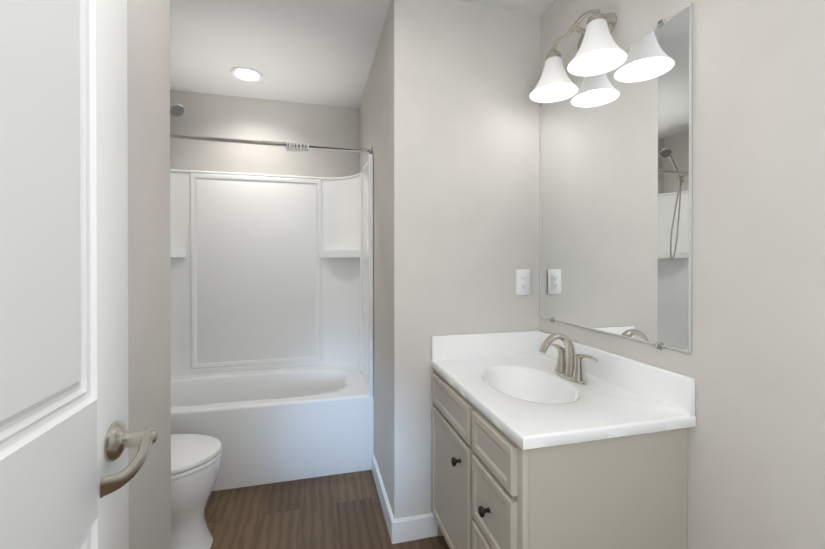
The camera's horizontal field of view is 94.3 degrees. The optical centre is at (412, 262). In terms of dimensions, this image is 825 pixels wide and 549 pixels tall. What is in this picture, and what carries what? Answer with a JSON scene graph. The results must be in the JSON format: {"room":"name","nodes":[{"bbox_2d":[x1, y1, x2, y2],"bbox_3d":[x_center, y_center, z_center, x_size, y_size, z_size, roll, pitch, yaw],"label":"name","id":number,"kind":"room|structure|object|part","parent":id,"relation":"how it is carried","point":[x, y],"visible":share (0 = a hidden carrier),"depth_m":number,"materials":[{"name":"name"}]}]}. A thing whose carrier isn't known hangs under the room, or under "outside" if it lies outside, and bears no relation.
{"room":"bathroom","nodes":[
{"label":"bathroom","id":0,"kind":"room"},
{"bbox_2d":[127,0,170,548],"bbox_3d":[-0.485,0.025,-0.218,0.120,2.440,3.050,0,0,-14],"label":"wall","id":1,"kind":"structure","parent":0,"point":[149,302],"depth_m":1.11,"materials":[{"name":"paint"}]},
{"bbox_2d":[170,90,358,176],"bbox_3d":[-1.171,0.013,2.880,1.764,2.440,0.120,0,0,-14],"label":"wall","id":2,"kind":"structure","parent":0,"point":[216,115],"depth_m":2.83,"materials":[{"name":"paint"}]},
{"bbox_2d":[205,470,449,548],"bbox_3d":[-0.266,1.272,0.772,2.700,0.060,4.850,0,0,-14],"label":"floor","id":3,"kind":"structure","parent":0,"point":[341,511],"depth_m":1.85,"materials":[{"name":"brown wood"}]},
{"bbox_2d":[171,434,221,548],"bbox_3d":[-1.212,0.846,1.586,0.772,0.785,0.450,0,0,-14],"label":"toilet","id":4,"kind":"object","parent":3,"relation":"on","point":[195,462],"visible":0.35,"depth_m":1.58,"materials":[{"name":"white ceramic"}]},
{"bbox_3d":[-1.073,0.841,1.622,0.482,0.017,0.380,0,0,-14],"label":"seat","id":5,"kind":"part","parent":4,"relation":"part of","materials":[{"name":"white ceramic"}]},
{"bbox_3d":[-1.073,0.814,1.622,0.484,0.029,0.382,0,0,-14],"label":"lid","id":6,"kind":"part","parent":4,"relation":"part of","materials":[{"name":"white ceramic"}]},
{"bbox_2d":[170,154,373,490],"bbox_3d":[-1.062,0.293,2.454,1.520,1.883,0.758,0,0,-14],"label":"bathtub","id":7,"kind":"object","parent":3,"relation":"on","point":[271,288],"visible":0.56,"depth_m":2.73,"materials":[{"name":"white plastic"}]},
{"bbox_2d":[170,249,185,256],"bbox_3d":[-1.700,-0.060,2.517,0.296,0.054,0.296,0,0,-14],"label":"shelf","id":8,"kind":"object","parent":7,"relation":"attached to","point":[173,252],"depth_m":2.64,"materials":[{"name":"white plastic"}]},
{"bbox_3d":[-1.129,0.061,2.807,0.898,1.385,0.016,0,0,-14],"label":"frame","id":9,"kind":"part","parent":7,"relation":"part of","materials":[{"name":"white plastic"}]},
{"bbox_3d":[-1.064,0.078,2.463,1.520,1.431,0.738,0,0,-14],"label":"surround panel","id":10,"kind":"part","parent":7,"relation":"part of","materials":[{"name":"white plastic"}]},
{"bbox_2d":[320,250,359,257],"bbox_3d":[-0.533,-0.061,2.816,0.296,0.054,0.296,0,0,-14],"label":"shelf","id":11,"kind":"object","parent":7,"relation":"attached to","point":[323,253],"depth_m":2.81,"materials":[{"name":"white plastic"}]},
{"bbox_3d":[-0.361,0.074,2.717,0.026,1.417,0.026,0,0,-14],"label":"tower post","id":12,"kind":"part","parent":7,"relation":"part of","materials":[{"name":"white plastic"}]},
{"bbox_3d":[-0.249,0.078,2.287,0.028,1.445,0.031,0,0,-14],"label":"trim","id":13,"kind":"part","parent":7,"relation":"part of","materials":[{"name":"white plastic"}]},
{"bbox_2d":[431,330,695,548],"bbox_3d":[0.432,0.753,1.415,0.594,0.971,0.792,0,0,-14],"label":"bathroom vanity","id":14,"kind":"object","parent":3,"relation":"on","point":[542,440],"visible":1,"depth_m":1.12,"materials":[{"name":"beige paint"}]},
{"bbox_3d":[0.369,0.857,1.800,0.523,0.762,0.016,0,0,-14],"label":"panel","id":15,"kind":"part","parent":14,"relation":"part of","materials":[{"name":"beige paint"}]},
{"bbox_3d":[0.146,0.875,1.507,0.018,0.472,0.420,0,0,-14],"label":"door","id":16,"kind":"part","parent":14,"relation":"part of","materials":[{"name":"beige paint"}]},
{"bbox_3d":[0.155,0.711,1.367,0.034,0.031,0.031,0,0,-14],"label":"knob door","id":17,"kind":"part","parent":14,"relation":"part of","materials":[{"name":"brown metal"}]},
{"bbox_3d":[0.200,0.492,1.367,0.019,0.030,0.687,0,0,-14],"label":"rail","id":18,"kind":"part","parent":14,"relation":"part of","materials":[{"name":"beige paint"}]},
{"bbox_3d":[0.238,0.986,1.147,0.018,0.252,0.264,0,0,-14],"label":"drawer","id":19,"kind":"part","parent":14,"relation":"part of","materials":[{"name":"beige paint"}]},
{"bbox_3d":[0.213,0.741,1.140,0.034,0.031,0.031,0,0,-14],"label":"knob drawer","id":20,"kind":"part","parent":14,"relation":"part of","materials":[{"name":"brown metal"}]},
{"bbox_3d":[0.238,0.741,1.146,0.018,0.202,0.264,0,0,-14],"label":"drawer","id":21,"kind":"part","parent":14,"relation":"part of","materials":[{"name":"beige paint"}]},
{"bbox_2d":[431,353,695,449],"bbox_3d":[0.450,0.505,1.419,0.556,0.128,0.792,0,0,-14],"label":"countertop","id":22,"kind":"structure","parent":14,"relation":"on","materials":[{"name":"white stone"}]},
{"bbox_2d":[539,333,597,384],"bbox_3d":[0.553,0.354,1.445,0.160,0.173,0.271,0,0,-14],"label":"faucet","id":23,"kind":"object","parent":22,"relation":"on","point":[569,369],"depth_m":1.44,"materials":[{"name":"silver metal"}]},
{"bbox_3d":[0.556,0.859,1.073,0.523,0.762,0.016,0,0,-14],"label":"panel","id":24,"kind":"part","parent":14,"relation":"part of","materials":[{"name":"beige paint"}]},
{"bbox_2d":[170,0,553,107],"bbox_3d":[-0.266,-1.228,0.763,2.700,0.060,4.850,0,0,-14],"label":"ceiling","id":25,"kind":"structure","parent":0,"point":[320,52],"depth_m":2.13,"materials":[{"name":"paint"}]},
{"bbox_2d":[230,67,262,81],"bbox_3d":[-1.061,-1.200,2.453,0.194,0.010,0.194,0,0,-14],"label":"recessed light","id":26,"kind":"object","parent":25,"relation":"in","point":[246,74],"visible":0.98,"depth_m":2.44,"materials":[{"name":"white"}]},
{"bbox_2d":[359,9,388,499],"bbox_3d":[-0.221,0.015,2.482,0.120,2.440,1.363,0,0,-14],"label":"wall","id":27,"kind":"structure","parent":0,"point":[374,120],"depth_m":2.05,"materials":[{"name":"paint"}]},
{"bbox_2d":[372,455,437,543],"bbox_3d":[-0.063,1.191,2.002,0.212,0.092,0.612,0,0,-14],"label":"baseboard","id":28,"kind":"structure","parent":27,"relation":"attached to","point":[412,529],"depth_m":1.71,"materials":[{"name":"white wood"}]},
{"bbox_2d":[372,454,433,522],"bbox_3d":[-0.062,1.142,2.004,0.208,0.006,0.608,0,0,-14],"label":"cap","id":29,"kind":"object","parent":28,"relation":"on","point":[390,510],"visible":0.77,"depth_m":1.74,"materials":[{"name":"white wood"}]},
{"bbox_2d":[389,0,539,518],"bbox_3d":[0.261,0.017,1.841,0.735,2.440,0.120,0,0,-14],"label":"wall","id":30,"kind":"structure","parent":0,"point":[464,175],"depth_m":1.76,"materials":[{"name":"paint"}]},
{"bbox_2d":[516,270,529,294],"bbox_3d":[0.535,0.096,1.844,0.076,0.122,0.010,0,0,-14],"label":"electrical outlet","id":31,"kind":"object","parent":30,"relation":"attached to","point":[522,282],"visible":1,"depth_m":1.84,"materials":[{"name":"white plastic"}]},
{"bbox_2d":[540,0,824,548],"bbox_3d":[1.072,0.023,0.359,0.120,2.440,3.394,0,0,-14],"label":"wall","id":32,"kind":"structure","parent":0,"point":[752,363],"depth_m":0.96,"materials":[{"name":"paint"}]},
{"bbox_2d":[530,9,626,102],"bbox_3d":[0.621,-0.820,1.466,0.201,0.242,0.440,0,0,-14],"label":"sconce","id":33,"kind":"object","parent":32,"relation":"attached to","point":[600,51],"visible":1,"depth_m":1.41,"materials":[{"name":"white glass"}]},
{"bbox_2d":[546,48,560,59],"bbox_3d":[0.584,-0.859,1.586,0.060,0.048,0.060,0,0,-14],"label":"socket","id":34,"kind":"object","parent":33,"relation":"attached to","point":[553,54],"depth_m":1.56,"materials":[{"name":"silver metal"}]},
{"bbox_3d":[0.584,-0.757,1.586,0.060,0.090,0.060,0,0,-14],"label":"bulb","id":35,"kind":"part","parent":33,"relation":"part of","materials":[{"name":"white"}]},
{"bbox_3d":[0.584,-0.769,1.586,0.190,0.138,0.190,0,0,-14],"label":"lamp shade","id":36,"kind":"part","parent":33,"relation":"part of","materials":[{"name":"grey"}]},
{"bbox_3d":[0.613,-0.891,1.465,0.016,0.053,0.263,0,0,-14],"label":"arm","id":37,"kind":"part","parent":33,"relation":"part of"},
{"bbox_3d":[0.657,-0.892,1.476,0.089,0.030,0.017,0,0,-14],"label":"stem","id":38,"kind":"part","parent":33,"relation":"part of","materials":[{"name":"silver metal"}]},
{"bbox_2d":[587,9,605,24],"bbox_3d":[0.646,-0.858,1.344,0.060,0.048,0.060,0,0,-14],"label":"socket","id":39,"kind":"object","parent":33,"relation":"attached to","point":[595,16],"depth_m":1.32,"materials":[{"name":"silver metal"}]},
{"bbox_3d":[0.646,-0.756,1.344,0.060,0.090,0.060,0,0,-14],"label":"bulb","id":40,"kind":"part","parent":33,"relation":"part of","materials":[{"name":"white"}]},
{"bbox_3d":[0.646,-0.768,1.344,0.190,0.138,0.190,0,0,-14],"label":"lamp shade","id":41,"kind":"part","parent":33,"relation":"part of","materials":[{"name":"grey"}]},
{"bbox_2d":[540,3,691,352],"bbox_3d":[0.714,-0.245,1.485,0.010,1.042,0.766,0,0,-14],"label":"mirror","id":42,"kind":"object","parent":32,"relation":"attached to","point":[616,201],"visible":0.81,"depth_m":1.34,"materials":[{"name":"clear glass"}]},
{"bbox_2d":[537,330,694,415],"bbox_3d":[0.710,0.388,1.485,0.020,0.109,0.792,0,0,-14],"label":"backsplash","id":43,"kind":"structure","parent":32,"relation":"attached to","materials":[{"name":"white stone"}]},
{"bbox_3d":[-1.741,0.018,1.792,0.120,2.440,1.707,0,0,-14],"label":"wall","id":44,"kind":"structure","parent":0,"visible":0},
{"bbox_2d":[170,103,184,116],"bbox_3d":[-1.601,-0.154,2.286,0.394,1.656,0.202,0,0,-14],"label":"shower head","id":45,"kind":"object","parent":44,"relation":"attached to","point":[177,110],"visible":0.17,"depth_m":2.37,"materials":[{"name":"silver metal"}]},
{"bbox_2d":[170,134,372,153],"bbox_3d":[-0.983,-0.674,2.143,1.520,0.063,0.054,0,0,-14],"label":"curtain rod","id":46,"kind":"object","parent":44,"relation":"attached to","point":[306,146],"visible":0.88,"depth_m":2.19,"materials":[{"name":"silver metal"}]},
{"bbox_3d":[-0.430,0.216,0.107,0.035,2.032,0.118,0,0,-14],"label":"stile","id":47,"kind":"object","parent":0,"visible":0},
{"bbox_3d":[-0.510,0.095,0.418,0.035,1.792,0.525,0,0,-14],"label":"door","id":48,"kind":"structure","parent":47,"relation":"attached to","visible":0},
{"bbox_2d":[0,0,128,548],"bbox_3d":[-0.524,0.215,0.475,0.035,2.032,0.643,0,0,-14],"label":"door","id":49,"kind":"structure","parent":48,"relation":"attached to","point":[48,273],"depth_m":0.59,"materials":[{"name":"white"}]},
{"bbox_3d":[-0.509,0.348,0.419,0.035,0.210,0.525,0,0,-14],"label":"door lock rail","id":50,"kind":"part","parent":49,"relation":"part of","materials":[{"name":"white wood"}]},
{"bbox_3d":[-0.498,0.722,0.423,0.010,0.538,0.525,0,0,-14],"label":"bottom door panel","id":51,"kind":"part","parent":49,"relation":"part of","materials":[{"name":"white wood"}]},
{"bbox_3d":[-0.589,0.214,0.730,0.035,2.032,0.118,0,0,-14],"label":"latch-side door stile","id":52,"kind":"part","parent":49,"relation":"part of","materials":[{"name":"white wood"}]},
{"bbox_2d":[104,420,141,461],"bbox_3d":[-0.544,0.342,0.739,0.058,0.072,0.072,0,0,-14],"label":"rosette","id":53,"kind":"object","parent":49,"relation":"attached to","point":[119,438],"visible":0.85,"depth_m":0.72,"materials":[{"name":"silver metal"}]},
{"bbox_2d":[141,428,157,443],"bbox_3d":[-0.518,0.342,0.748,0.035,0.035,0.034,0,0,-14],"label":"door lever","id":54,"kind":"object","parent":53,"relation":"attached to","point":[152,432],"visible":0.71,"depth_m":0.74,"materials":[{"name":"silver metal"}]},
{"bbox_2d":[98,433,152,498],"bbox_3d":[-0.513,0.362,0.693,0.049,0.069,0.121,0,0,-14],"label":"door lever","id":55,"kind":"object","parent":54,"relation":"attached to","point":[109,484],"visible":1,"depth_m":0.67,"materials":[{"name":"silver metal"}]}
]}

